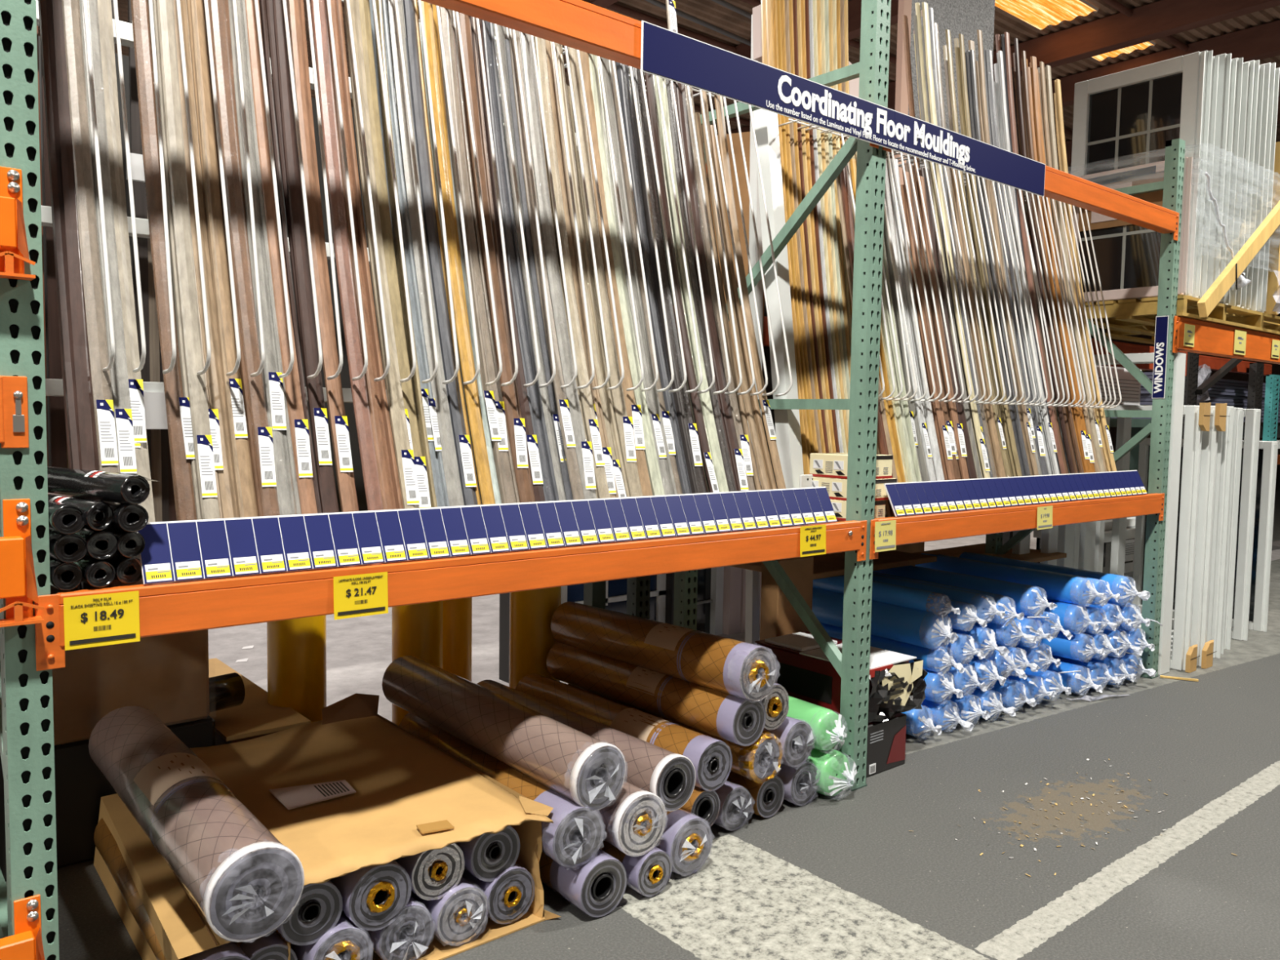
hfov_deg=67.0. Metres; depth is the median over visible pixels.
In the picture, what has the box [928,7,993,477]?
trim
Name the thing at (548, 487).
trim
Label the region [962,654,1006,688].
roll
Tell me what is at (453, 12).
trim
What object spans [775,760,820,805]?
roll
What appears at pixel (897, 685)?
box
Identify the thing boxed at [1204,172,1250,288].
strand
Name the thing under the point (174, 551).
strip
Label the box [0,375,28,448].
beam
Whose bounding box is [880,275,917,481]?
trim
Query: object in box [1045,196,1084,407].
divider
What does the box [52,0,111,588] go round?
trim
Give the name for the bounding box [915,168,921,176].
trim
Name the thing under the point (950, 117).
trim
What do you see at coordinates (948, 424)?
trim
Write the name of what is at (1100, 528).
window
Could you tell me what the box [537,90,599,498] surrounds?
trim
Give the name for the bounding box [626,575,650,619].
post
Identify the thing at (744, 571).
door frame
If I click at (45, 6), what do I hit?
trim
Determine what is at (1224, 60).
window unit
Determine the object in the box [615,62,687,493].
trim
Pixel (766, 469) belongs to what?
trim
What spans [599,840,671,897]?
roll
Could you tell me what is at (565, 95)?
trim
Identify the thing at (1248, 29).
ceiling
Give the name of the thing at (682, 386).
divider
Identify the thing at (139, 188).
trim strip
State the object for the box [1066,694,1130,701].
scrap
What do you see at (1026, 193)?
divider
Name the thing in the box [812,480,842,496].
print
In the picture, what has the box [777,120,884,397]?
divider
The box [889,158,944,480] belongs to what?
trim
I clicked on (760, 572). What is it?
door frame
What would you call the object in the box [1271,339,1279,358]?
price tag
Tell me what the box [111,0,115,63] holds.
trim strip
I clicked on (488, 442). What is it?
trim
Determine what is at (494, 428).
trim
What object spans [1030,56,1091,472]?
trim
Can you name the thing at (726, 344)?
trim
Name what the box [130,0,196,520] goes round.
trim
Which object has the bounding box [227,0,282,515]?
trim
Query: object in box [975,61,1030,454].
trim
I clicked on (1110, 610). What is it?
roll
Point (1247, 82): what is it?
window unit
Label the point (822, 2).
trim strip
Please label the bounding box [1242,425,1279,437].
beam
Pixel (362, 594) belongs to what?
price tag
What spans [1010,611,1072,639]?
roll
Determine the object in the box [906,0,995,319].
column
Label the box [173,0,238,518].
trim
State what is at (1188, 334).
print
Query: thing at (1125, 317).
pallet
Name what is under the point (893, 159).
divider
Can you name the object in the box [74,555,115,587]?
roll
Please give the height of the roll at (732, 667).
0.206 m
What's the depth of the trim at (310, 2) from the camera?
2.73 m
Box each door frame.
[722,565,736,635]
[734,567,742,633]
[740,568,746,632]
[759,572,761,629]
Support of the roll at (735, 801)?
on the floor
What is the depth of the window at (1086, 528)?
6.03 m
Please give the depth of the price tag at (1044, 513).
4.61 m
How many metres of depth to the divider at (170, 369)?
2.30 m
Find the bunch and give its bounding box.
[1272,270,1279,313]
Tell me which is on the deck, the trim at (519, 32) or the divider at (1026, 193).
the trim at (519, 32)
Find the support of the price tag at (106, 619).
attached to the beam at (195, 605)
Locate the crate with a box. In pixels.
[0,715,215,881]
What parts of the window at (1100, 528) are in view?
sill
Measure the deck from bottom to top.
0.043 m
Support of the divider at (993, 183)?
attached to the rail at (789, 119)
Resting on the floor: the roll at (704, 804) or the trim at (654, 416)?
the roll at (704, 804)
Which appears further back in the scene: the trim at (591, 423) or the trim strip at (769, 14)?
the trim strip at (769, 14)
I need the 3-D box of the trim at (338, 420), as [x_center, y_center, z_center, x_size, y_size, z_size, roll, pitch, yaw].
[-0.863,-0.649,2.644,0.046,1.740,0.467,-2,5,-40]
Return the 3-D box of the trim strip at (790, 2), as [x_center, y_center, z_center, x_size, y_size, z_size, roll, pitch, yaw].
[0.744,-1.209,4.336,0.046,2.688,0.660,0,4,-14]
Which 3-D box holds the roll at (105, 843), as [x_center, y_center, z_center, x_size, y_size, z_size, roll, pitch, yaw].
[-1.312,1.156,2.671,0.167,0.167,1.088,-2,5,-39]
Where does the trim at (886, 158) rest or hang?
on the deck
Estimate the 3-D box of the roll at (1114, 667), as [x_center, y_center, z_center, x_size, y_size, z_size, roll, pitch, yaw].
[2.336,1.033,5.668,0.159,0.158,1.088,-2,5,-41]
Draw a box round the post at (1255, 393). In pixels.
[1246,362,1264,440]
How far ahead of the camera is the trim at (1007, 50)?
5.09 m
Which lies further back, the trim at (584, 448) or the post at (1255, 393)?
the post at (1255, 393)
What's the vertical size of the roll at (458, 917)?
0.168 m
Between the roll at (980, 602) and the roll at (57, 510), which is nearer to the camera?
the roll at (57, 510)
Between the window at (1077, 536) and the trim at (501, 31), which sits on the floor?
the window at (1077, 536)
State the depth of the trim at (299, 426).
2.56 m
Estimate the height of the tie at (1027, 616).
0.010 m
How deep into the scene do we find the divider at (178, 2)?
2.35 m
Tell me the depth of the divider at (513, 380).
2.91 m
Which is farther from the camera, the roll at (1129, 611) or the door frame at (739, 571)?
the door frame at (739, 571)
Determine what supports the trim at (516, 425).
on the deck
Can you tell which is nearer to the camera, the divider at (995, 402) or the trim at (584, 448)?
the trim at (584, 448)
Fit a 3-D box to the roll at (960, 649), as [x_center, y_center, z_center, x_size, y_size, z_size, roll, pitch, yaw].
[1.236,0.772,4.906,0.144,0.144,1.088,-2,5,-41]
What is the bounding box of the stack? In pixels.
[1111,372,1279,422]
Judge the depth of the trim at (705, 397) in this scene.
3.52 m
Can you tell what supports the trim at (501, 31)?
on the deck
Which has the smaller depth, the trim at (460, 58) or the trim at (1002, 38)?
the trim at (460, 58)
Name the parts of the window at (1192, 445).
sill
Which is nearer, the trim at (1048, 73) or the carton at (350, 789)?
the carton at (350, 789)
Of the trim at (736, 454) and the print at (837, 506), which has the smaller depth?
the trim at (736, 454)
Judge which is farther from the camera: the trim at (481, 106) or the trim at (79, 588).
the trim at (481, 106)
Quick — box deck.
[49,585,77,594]
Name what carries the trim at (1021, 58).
on the deck
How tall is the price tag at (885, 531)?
0.119 m
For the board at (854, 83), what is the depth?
5.05 m
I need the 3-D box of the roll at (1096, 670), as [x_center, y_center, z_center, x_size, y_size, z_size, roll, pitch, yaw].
[2.195,1.036,5.573,0.150,0.150,1.093,-2,5,-41]
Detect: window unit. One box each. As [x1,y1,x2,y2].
[1067,156,1192,302]
[1071,51,1205,302]
[1191,49,1213,297]
[1198,56,1218,298]
[1206,53,1231,290]
[1218,58,1236,303]
[1222,57,1243,304]
[1227,62,1254,307]
[1240,59,1259,308]
[1244,65,1264,309]
[1248,62,1275,311]
[1260,67,1279,312]
[1263,142,1279,315]
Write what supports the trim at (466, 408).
on the deck
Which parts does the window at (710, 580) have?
glass pane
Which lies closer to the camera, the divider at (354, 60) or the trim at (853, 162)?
the divider at (354, 60)
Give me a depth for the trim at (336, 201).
2.69 m
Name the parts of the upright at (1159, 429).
post, foot plate, post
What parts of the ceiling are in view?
skylight panel, skylight panel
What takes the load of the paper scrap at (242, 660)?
on the floor
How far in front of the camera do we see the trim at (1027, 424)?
4.92 m
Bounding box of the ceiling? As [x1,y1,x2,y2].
[37,0,1279,262]
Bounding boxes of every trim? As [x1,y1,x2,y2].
[38,0,91,590]
[50,198,81,590]
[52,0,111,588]
[62,0,131,586]
[79,0,97,232]
[80,0,143,585]
[97,0,155,522]
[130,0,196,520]
[134,442,140,447]
[148,0,201,519]
[155,0,219,519]
[163,381,178,520]
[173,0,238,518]
[186,0,201,173]
[186,0,257,517]
[189,0,244,517]
[191,232,223,518]
[203,0,263,516]
[209,0,279,515]
[224,0,256,320]
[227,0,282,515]
[233,0,295,515]
[241,0,301,514]
[244,0,317,514]
[258,0,321,513]
[265,0,338,512]
[272,0,337,513]
[287,0,359,511]
[288,0,358,511]
[310,1,358,440]
[311,0,383,511]
[325,0,386,510]
[329,0,396,510]
[335,0,403,509]
[343,0,419,508]
[358,0,431,507]
[368,0,399,291]
[373,0,437,507]
[382,0,449,506]
[385,0,444,506]
[386,0,404,173]
[386,0,464,506]
[401,0,405,37]
[403,0,477,505]
[404,37,464,504]
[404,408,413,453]
[413,0,480,505]
[418,23,467,419]
[420,27,438,187]
[421,0,494,504]
[430,127,482,504]
[432,4,495,503]
[439,6,516,503]
[440,44,493,450]
[445,8,506,503]
[447,128,502,503]
[450,9,519,502]
[452,23,519,499]
[458,12,533,502]
[460,57,467,123]
[470,16,545,502]
[472,17,535,502]
[481,19,547,501]
[484,20,555,501]
[488,22,559,501]
[493,23,566,500]
[504,26,565,462]
[504,39,573,500]
[508,28,584,499]
[519,31,537,199]
[520,31,596,499]
[533,35,610,498]
[533,36,602,447]
[533,43,580,394]
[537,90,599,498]
[545,40,616,497]
[550,41,618,497]
[554,42,626,497]
[560,53,630,497]
[565,84,630,496]
[567,46,641,497]
[579,50,653,496]
[588,53,664,495]
[596,56,639,364]
[600,57,673,494]
[607,59,677,494]
[611,61,682,494]
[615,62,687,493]
[620,377,643,496]
[622,63,692,493]
[627,65,634,125]
[627,66,697,493]
[635,67,706,493]
[644,72,719,493]
[646,96,710,493]
[653,75,719,492]
[654,75,696,371]
[657,76,728,492]
[657,197,709,493]
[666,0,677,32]
[666,79,736,491]
[672,80,737,491]
[675,82,748,491]
[680,355,708,493]
[684,84,750,490]
[687,86,755,490]
[694,112,761,490]
[699,90,769,489]
[701,124,771,489]
[710,124,777,489]
[714,93,786,488]
[726,343,755,490]
[833,154,891,517]
[839,165,895,516]
[840,143,897,482]
[849,158,902,482]
[852,151,908,482]
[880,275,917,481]
[880,284,913,482]
[880,330,906,482]
[882,236,921,481]
[883,199,929,481]
[883,230,923,481]
[884,158,935,480]
[886,158,937,480]
[887,158,936,480]
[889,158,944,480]
[900,185,948,479]
[902,14,919,179]
[902,171,955,479]
[904,163,959,479]
[911,165,960,479]
[913,14,977,478]
[913,30,920,119]
[913,34,977,477]
[915,2,982,478]
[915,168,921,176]
[916,176,969,479]
[917,189,961,479]
[920,16,987,478]
[920,168,977,479]
[921,1,990,478]
[921,25,982,478]
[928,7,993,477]
[928,169,977,477]
[933,22,997,477]
[942,44,950,129]
[944,60,1004,470]
[945,29,1011,476]
[950,168,1005,477]
[952,194,999,477]
[954,37,1013,476]
[955,47,1017,476]
[959,33,1022,476]
[964,52,996,333]
[966,50,1026,475]
[968,40,1034,475]
[969,49,1031,475]
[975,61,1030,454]
[975,69,1031,474]
[977,29,1039,475]
[977,55,1042,475]
[977,397,993,476]
[982,49,1020,360]
[983,59,990,137]
[985,49,1048,475]
[993,62,1053,473]
[994,81,1053,475]
[995,34,1000,62]
[996,53,1054,474]
[997,50,1059,474]
[1000,34,1061,474]
[1004,31,1066,474]
[1009,48,1068,473]
[1011,66,1069,473]
[1013,38,1075,473]
[1013,53,1071,473]
[1021,50,1084,473]
[1021,57,1079,473]
[1021,80,1078,473]
[1026,66,1084,472]
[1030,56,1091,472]
[1036,69,1095,472]
[1038,71,1061,284]
[1039,61,1100,472]
[1040,89,1094,466]
[1044,66,1105,471]
[1045,65,1104,471]
[1045,77,1106,471]
[1053,80,1111,471]
[1053,93,1108,471]
[1055,79,1116,471]
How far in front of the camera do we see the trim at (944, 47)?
4.88 m
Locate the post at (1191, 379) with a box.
[1182,351,1199,439]
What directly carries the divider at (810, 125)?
attached to the rail at (789, 119)
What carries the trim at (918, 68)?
on the deck
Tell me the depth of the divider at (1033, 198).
5.06 m
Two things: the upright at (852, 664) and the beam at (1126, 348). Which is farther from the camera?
the beam at (1126, 348)
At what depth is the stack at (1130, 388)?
7.72 m
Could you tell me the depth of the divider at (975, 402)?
4.55 m
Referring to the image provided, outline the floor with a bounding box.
[5,466,1279,959]
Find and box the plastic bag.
[1196,364,1211,404]
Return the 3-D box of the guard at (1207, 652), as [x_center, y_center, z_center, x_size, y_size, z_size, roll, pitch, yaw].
[3.436,1.050,5.844,0.155,0.152,0.032,-2,5,-40]
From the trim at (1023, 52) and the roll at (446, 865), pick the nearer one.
the roll at (446, 865)
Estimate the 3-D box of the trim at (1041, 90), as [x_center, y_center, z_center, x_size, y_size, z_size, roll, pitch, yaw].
[2.377,-1.040,5.340,0.046,2.270,0.460,-2,5,-40]
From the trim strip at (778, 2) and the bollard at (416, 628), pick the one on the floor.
the bollard at (416, 628)
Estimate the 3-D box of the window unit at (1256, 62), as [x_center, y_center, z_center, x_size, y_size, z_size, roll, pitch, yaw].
[3.579,-1.854,6.291,0.060,1.517,0.724,-2,5,-40]
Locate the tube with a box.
[208,672,244,712]
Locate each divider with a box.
[82,0,115,372]
[113,0,146,373]
[148,0,176,373]
[176,0,210,375]
[204,0,240,376]
[232,0,265,377]
[253,0,293,377]
[282,0,322,379]
[306,0,342,380]
[326,0,368,381]
[346,0,390,382]
[372,0,416,382]
[394,0,438,383]
[417,0,458,384]
[417,0,502,386]
[418,17,518,386]
[435,5,479,385]
[493,23,540,387]
[511,29,555,387]
[529,35,577,388]
[551,41,595,389]
[562,51,658,391]
[564,45,609,390]
[564,63,674,392]
[576,49,624,390]
[596,55,644,391]
[640,69,686,392]
[644,71,730,394]
[644,80,742,395]
[644,85,755,395]
[655,75,702,393]
[670,80,715,394]
[693,91,792,396]
[723,97,768,395]
[733,100,779,395]
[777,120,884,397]
[797,124,895,399]
[804,125,902,400]
[820,129,917,401]
[824,130,911,400]
[838,133,927,401]
[843,135,935,401]
[885,150,977,403]
[885,151,985,404]
[894,155,991,404]
[897,156,999,404]
[898,159,1004,404]
[899,151,942,401]
[906,154,950,402]
[911,161,1011,404]
[914,156,957,402]
[920,164,1017,404]
[920,167,1023,405]
[923,159,964,402]
[931,162,971,403]
[950,172,1041,405]
[951,177,1059,406]
[963,172,1047,406]
[964,179,1053,406]
[964,181,1064,406]
[964,184,1069,407]
[991,181,1030,404]
[997,182,1036,405]
[1024,193,1111,408]
[1024,197,1115,408]
[1025,200,1121,408]
[1036,195,1075,407]
[1041,196,1081,406]
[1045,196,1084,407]
[1051,198,1091,407]
[1058,200,1095,408]
[1062,202,1102,408]
[1068,204,1106,408]
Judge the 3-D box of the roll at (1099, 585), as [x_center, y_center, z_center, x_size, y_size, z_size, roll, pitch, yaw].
[2.182,0.571,5.536,0.144,0.162,1.085,-2,5,-41]
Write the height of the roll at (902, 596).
0.129 m
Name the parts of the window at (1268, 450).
sill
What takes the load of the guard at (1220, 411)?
attached to the window at (1066, 533)
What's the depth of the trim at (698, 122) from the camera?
3.67 m
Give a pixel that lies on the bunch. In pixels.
(1277, 296)
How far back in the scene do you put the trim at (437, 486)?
2.79 m
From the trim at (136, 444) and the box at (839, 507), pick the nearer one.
the trim at (136, 444)
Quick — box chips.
[955,758,1237,876]
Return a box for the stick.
[1160,675,1198,681]
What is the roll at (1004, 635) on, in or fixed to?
on the roll at (997, 659)
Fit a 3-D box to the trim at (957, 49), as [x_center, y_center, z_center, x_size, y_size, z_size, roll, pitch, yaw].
[1.744,-1.031,4.816,0.043,2.300,0.461,-2,5,-40]
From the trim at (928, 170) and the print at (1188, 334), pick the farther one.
the print at (1188, 334)
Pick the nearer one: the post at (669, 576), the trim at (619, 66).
the trim at (619, 66)
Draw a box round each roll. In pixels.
[47,466,159,504]
[48,494,119,530]
[48,501,84,534]
[48,528,87,563]
[49,556,83,591]
[74,528,117,559]
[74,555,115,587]
[88,706,304,942]
[93,817,250,959]
[103,501,148,532]
[106,527,145,557]
[107,554,142,584]
[237,929,297,959]
[275,880,342,945]
[290,911,371,959]
[329,859,411,930]
[351,891,433,959]
[382,655,625,810]
[394,843,464,900]
[399,712,604,867]
[410,862,488,946]
[455,825,519,881]
[462,862,534,924]
[476,679,695,811]
[515,673,732,791]
[538,848,626,917]
[546,642,765,746]
[551,601,776,701]
[568,684,782,783]
[595,780,666,857]
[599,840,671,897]
[654,808,712,875]
[680,785,719,826]
[713,779,751,831]
[727,771,784,817]
[747,682,788,729]
[763,715,815,767]
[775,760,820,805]
[786,695,846,751]
[801,747,857,795]
[812,587,958,648]
[813,575,960,617]
[820,622,964,674]
[872,565,1057,616]
[872,571,1024,626]
[872,573,1004,622]
[902,704,942,736]
[915,552,1106,606]
[921,699,973,732]
[924,669,963,704]
[938,554,1119,606]
[941,631,985,664]
[942,598,986,631]
[942,662,986,693]
[945,693,990,722]
[950,624,1009,657]
[959,551,1150,605]
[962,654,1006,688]
[964,686,1016,720]
[969,618,1037,647]
[984,649,1026,679]
[987,676,1036,707]
[997,644,1040,675]
[1001,673,1056,704]
[1009,617,1053,648]
[1009,641,1061,671]
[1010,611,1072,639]
[1020,667,1071,700]
[1035,630,1105,660]
[1041,661,1102,695]
[1044,600,1098,634]
[1052,655,1121,689]
[1078,605,1117,634]
[1078,631,1119,657]
[1082,603,1132,631]
[1084,655,1135,684]
[1098,628,1142,657]
[1113,602,1150,631]
[1114,652,1156,681]
[1115,627,1155,653]
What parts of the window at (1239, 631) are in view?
sill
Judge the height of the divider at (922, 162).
1.247 m
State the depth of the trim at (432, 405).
2.84 m
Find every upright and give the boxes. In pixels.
[0,0,59,959]
[673,0,890,791]
[985,137,1185,679]
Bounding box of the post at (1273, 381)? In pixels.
[1262,374,1279,440]
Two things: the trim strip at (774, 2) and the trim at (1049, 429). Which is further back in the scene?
the trim at (1049, 429)
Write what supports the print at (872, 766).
attached to the box at (886, 740)
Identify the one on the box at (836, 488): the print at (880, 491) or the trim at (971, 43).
the print at (880, 491)
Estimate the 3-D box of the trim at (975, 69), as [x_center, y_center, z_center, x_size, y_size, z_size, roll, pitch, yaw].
[1.829,-1.009,4.884,0.014,2.250,0.479,-2,5,-38]
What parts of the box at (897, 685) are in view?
box lid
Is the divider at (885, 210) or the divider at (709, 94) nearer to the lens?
the divider at (709, 94)
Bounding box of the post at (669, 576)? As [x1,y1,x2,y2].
[665,572,674,624]
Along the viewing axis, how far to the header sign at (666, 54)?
3.41 m
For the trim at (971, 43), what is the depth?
4.90 m
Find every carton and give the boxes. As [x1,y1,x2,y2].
[0,629,208,755]
[93,793,290,959]
[189,693,560,959]
[208,657,311,745]
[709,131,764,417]
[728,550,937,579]
[760,555,813,639]
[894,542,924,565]
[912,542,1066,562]
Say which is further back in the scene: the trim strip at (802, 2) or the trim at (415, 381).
the trim strip at (802, 2)
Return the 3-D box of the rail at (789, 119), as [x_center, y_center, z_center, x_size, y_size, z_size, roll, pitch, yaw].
[1.489,-1.639,5.074,2.270,0.008,0.148,-2,5,-40]
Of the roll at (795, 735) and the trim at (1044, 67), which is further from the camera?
the trim at (1044, 67)
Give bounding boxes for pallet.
[1078,294,1279,344]
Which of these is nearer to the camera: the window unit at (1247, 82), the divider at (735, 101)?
the divider at (735, 101)
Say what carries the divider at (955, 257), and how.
attached to the rail at (789, 119)
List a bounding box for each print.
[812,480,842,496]
[813,459,844,475]
[831,502,842,516]
[831,725,906,764]
[869,763,875,774]
[870,729,883,743]
[874,500,885,515]
[875,455,893,474]
[875,478,897,496]
[1124,542,1134,563]
[1184,329,1193,345]
[1235,336,1244,353]
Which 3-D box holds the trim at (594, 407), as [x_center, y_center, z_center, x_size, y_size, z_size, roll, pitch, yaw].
[-0.219,-0.649,3.181,0.037,1.690,0.480,-3,5,-40]
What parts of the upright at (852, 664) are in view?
post, foot plate, post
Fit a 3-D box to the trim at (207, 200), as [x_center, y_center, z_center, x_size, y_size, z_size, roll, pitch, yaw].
[-1.096,-0.847,2.471,0.013,2.150,0.546,-2,5,-40]
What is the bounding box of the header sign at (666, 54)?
[640,20,1045,196]
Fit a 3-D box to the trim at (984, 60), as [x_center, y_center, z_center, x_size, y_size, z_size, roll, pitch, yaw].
[1.913,-1.038,4.967,0.046,2.300,0.467,-2,5,-40]
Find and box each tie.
[1026,616,1049,617]
[1057,670,1080,673]
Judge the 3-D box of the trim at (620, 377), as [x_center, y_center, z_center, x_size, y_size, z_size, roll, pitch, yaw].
[-0.103,-0.633,3.270,0.013,1.650,0.473,-2,5,-41]
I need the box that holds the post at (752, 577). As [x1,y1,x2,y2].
[745,4,763,644]
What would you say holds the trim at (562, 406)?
on the deck
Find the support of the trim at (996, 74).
on the deck
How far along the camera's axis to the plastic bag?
9.24 m
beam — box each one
[0,166,35,280]
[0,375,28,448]
[0,498,44,626]
[0,894,44,959]
[34,520,866,671]
[420,0,879,148]
[869,493,1164,559]
[882,146,1179,240]
[1080,337,1187,376]
[1172,315,1279,364]
[1198,355,1271,375]
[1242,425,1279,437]
[1276,454,1279,464]
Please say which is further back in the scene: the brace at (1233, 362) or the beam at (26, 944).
the brace at (1233, 362)
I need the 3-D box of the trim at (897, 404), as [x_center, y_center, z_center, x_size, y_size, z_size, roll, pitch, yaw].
[1.089,-0.626,4.220,0.013,1.550,0.380,-2,5,-37]
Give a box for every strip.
[36,26,48,494]
[40,37,67,497]
[66,436,70,497]
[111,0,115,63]
[127,0,151,483]
[137,486,837,584]
[146,208,162,521]
[159,341,168,521]
[167,429,176,521]
[760,0,767,64]
[765,0,809,474]
[772,0,811,463]
[776,0,814,453]
[780,0,818,453]
[784,0,822,453]
[788,0,826,453]
[792,0,829,453]
[796,0,833,453]
[800,0,836,453]
[804,0,839,453]
[808,0,844,453]
[813,0,847,453]
[817,0,848,453]
[820,0,848,433]
[824,0,849,399]
[828,0,850,378]
[832,0,851,351]
[836,0,852,324]
[840,0,847,142]
[844,0,849,137]
[884,470,1147,516]
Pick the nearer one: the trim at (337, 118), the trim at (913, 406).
the trim at (337, 118)
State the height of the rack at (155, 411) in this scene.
2.900 m
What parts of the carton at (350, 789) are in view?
panel, panel, panel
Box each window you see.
[560,573,666,622]
[696,566,724,635]
[1012,351,1186,675]
[1040,404,1202,670]
[1056,405,1217,666]
[1073,405,1222,648]
[1078,406,1234,657]
[1089,407,1237,653]
[1093,408,1244,649]
[1110,408,1261,640]
[1131,433,1278,631]
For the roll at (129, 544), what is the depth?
2.11 m
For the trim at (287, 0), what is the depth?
2.74 m
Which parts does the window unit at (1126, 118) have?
glass pane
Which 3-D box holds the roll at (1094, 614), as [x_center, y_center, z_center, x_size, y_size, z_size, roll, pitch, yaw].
[2.163,0.731,5.527,0.146,0.146,1.092,-2,5,-41]
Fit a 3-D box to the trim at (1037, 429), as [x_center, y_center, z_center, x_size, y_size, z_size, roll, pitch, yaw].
[1.960,-1.069,4.997,0.048,2.360,0.473,-2,5,-40]
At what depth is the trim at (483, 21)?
3.07 m
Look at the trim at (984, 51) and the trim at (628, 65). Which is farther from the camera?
the trim at (984, 51)
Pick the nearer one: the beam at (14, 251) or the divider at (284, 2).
the beam at (14, 251)
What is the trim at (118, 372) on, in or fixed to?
on the deck
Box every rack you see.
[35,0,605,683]
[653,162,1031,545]
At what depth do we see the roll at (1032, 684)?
4.90 m
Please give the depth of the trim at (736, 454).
3.59 m
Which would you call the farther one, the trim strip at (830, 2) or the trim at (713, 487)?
the trim strip at (830, 2)
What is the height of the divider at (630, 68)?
1.247 m
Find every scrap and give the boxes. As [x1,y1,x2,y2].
[235,657,248,662]
[241,644,253,648]
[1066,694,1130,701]
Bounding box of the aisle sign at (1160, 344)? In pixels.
[1151,315,1168,398]
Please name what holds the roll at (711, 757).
on the roll
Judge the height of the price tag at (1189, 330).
0.125 m
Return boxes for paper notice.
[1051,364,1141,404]
[1124,538,1134,573]
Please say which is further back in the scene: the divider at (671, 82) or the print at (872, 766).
the print at (872, 766)
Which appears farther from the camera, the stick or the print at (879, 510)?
the stick
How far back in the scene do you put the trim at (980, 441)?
4.61 m
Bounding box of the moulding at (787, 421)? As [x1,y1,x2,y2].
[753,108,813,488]
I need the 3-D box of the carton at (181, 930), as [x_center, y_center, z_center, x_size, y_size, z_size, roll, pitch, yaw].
[-1.308,1.150,2.713,0.254,0.218,1.120,-2,5,-40]
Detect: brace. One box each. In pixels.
[1195,358,1243,394]
[1196,200,1279,317]
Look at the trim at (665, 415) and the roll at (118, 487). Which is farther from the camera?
the trim at (665, 415)
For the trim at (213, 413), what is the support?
on the deck
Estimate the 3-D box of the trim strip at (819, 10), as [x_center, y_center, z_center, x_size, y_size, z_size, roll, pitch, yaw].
[0.873,-1.209,4.399,0.051,2.683,0.680,0,4,-11]
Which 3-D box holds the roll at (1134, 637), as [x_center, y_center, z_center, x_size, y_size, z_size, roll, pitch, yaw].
[2.497,0.876,5.770,0.156,0.156,1.085,-2,5,-41]
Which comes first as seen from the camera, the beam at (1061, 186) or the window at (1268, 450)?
the beam at (1061, 186)
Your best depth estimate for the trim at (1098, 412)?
5.44 m
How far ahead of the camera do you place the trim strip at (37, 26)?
3.17 m
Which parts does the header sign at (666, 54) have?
sign panel, sign panel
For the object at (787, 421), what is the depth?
4.17 m
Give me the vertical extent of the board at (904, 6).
3.300 m
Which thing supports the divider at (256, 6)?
attached to the rail at (563, 49)
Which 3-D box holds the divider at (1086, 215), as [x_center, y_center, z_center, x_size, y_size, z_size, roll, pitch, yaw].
[2.487,-1.038,5.613,0.021,1.247,0.664,-2,5,-38]
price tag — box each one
[63,591,140,650]
[333,571,388,619]
[800,524,826,556]
[875,520,896,551]
[1036,505,1053,529]
[1183,323,1195,346]
[1233,328,1246,355]
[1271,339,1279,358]
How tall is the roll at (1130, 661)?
0.154 m
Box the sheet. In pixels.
[764,631,837,651]
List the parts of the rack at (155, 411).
rail, rail, rail, post, post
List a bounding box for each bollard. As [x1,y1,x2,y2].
[266,615,326,722]
[391,600,443,725]
[442,597,471,681]
[509,586,560,688]
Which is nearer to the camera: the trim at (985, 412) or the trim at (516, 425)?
the trim at (516, 425)
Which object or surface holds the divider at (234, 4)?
attached to the rail at (563, 49)
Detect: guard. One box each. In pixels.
[1185,644,1200,672]
[1198,402,1210,431]
[1200,640,1216,668]
[1214,403,1229,431]
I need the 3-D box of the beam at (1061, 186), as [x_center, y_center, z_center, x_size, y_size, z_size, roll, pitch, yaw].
[1.944,-1.371,4.550,2.702,0.154,0.068,-2,5,-40]
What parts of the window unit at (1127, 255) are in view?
sill, glass pane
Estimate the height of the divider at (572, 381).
1.247 m
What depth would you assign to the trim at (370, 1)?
2.93 m
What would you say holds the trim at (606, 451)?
on the deck
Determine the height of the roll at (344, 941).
0.168 m
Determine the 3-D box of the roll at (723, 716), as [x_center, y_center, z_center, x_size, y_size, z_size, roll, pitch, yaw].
[0.023,0.805,3.759,0.176,0.175,1.086,-2,5,-41]
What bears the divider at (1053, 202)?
attached to the rail at (789, 119)
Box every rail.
[341,0,714,97]
[788,118,966,186]
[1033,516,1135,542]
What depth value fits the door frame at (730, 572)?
6.49 m
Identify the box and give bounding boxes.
[755,631,928,723]
[808,453,893,479]
[812,476,897,500]
[830,499,885,520]
[831,712,906,777]
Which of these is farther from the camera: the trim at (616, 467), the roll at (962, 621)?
the roll at (962, 621)
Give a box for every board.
[776,61,859,488]
[893,0,911,185]
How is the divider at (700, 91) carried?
attached to the rail at (563, 49)
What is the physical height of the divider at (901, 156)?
1.247 m
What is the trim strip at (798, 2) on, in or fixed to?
on the deck

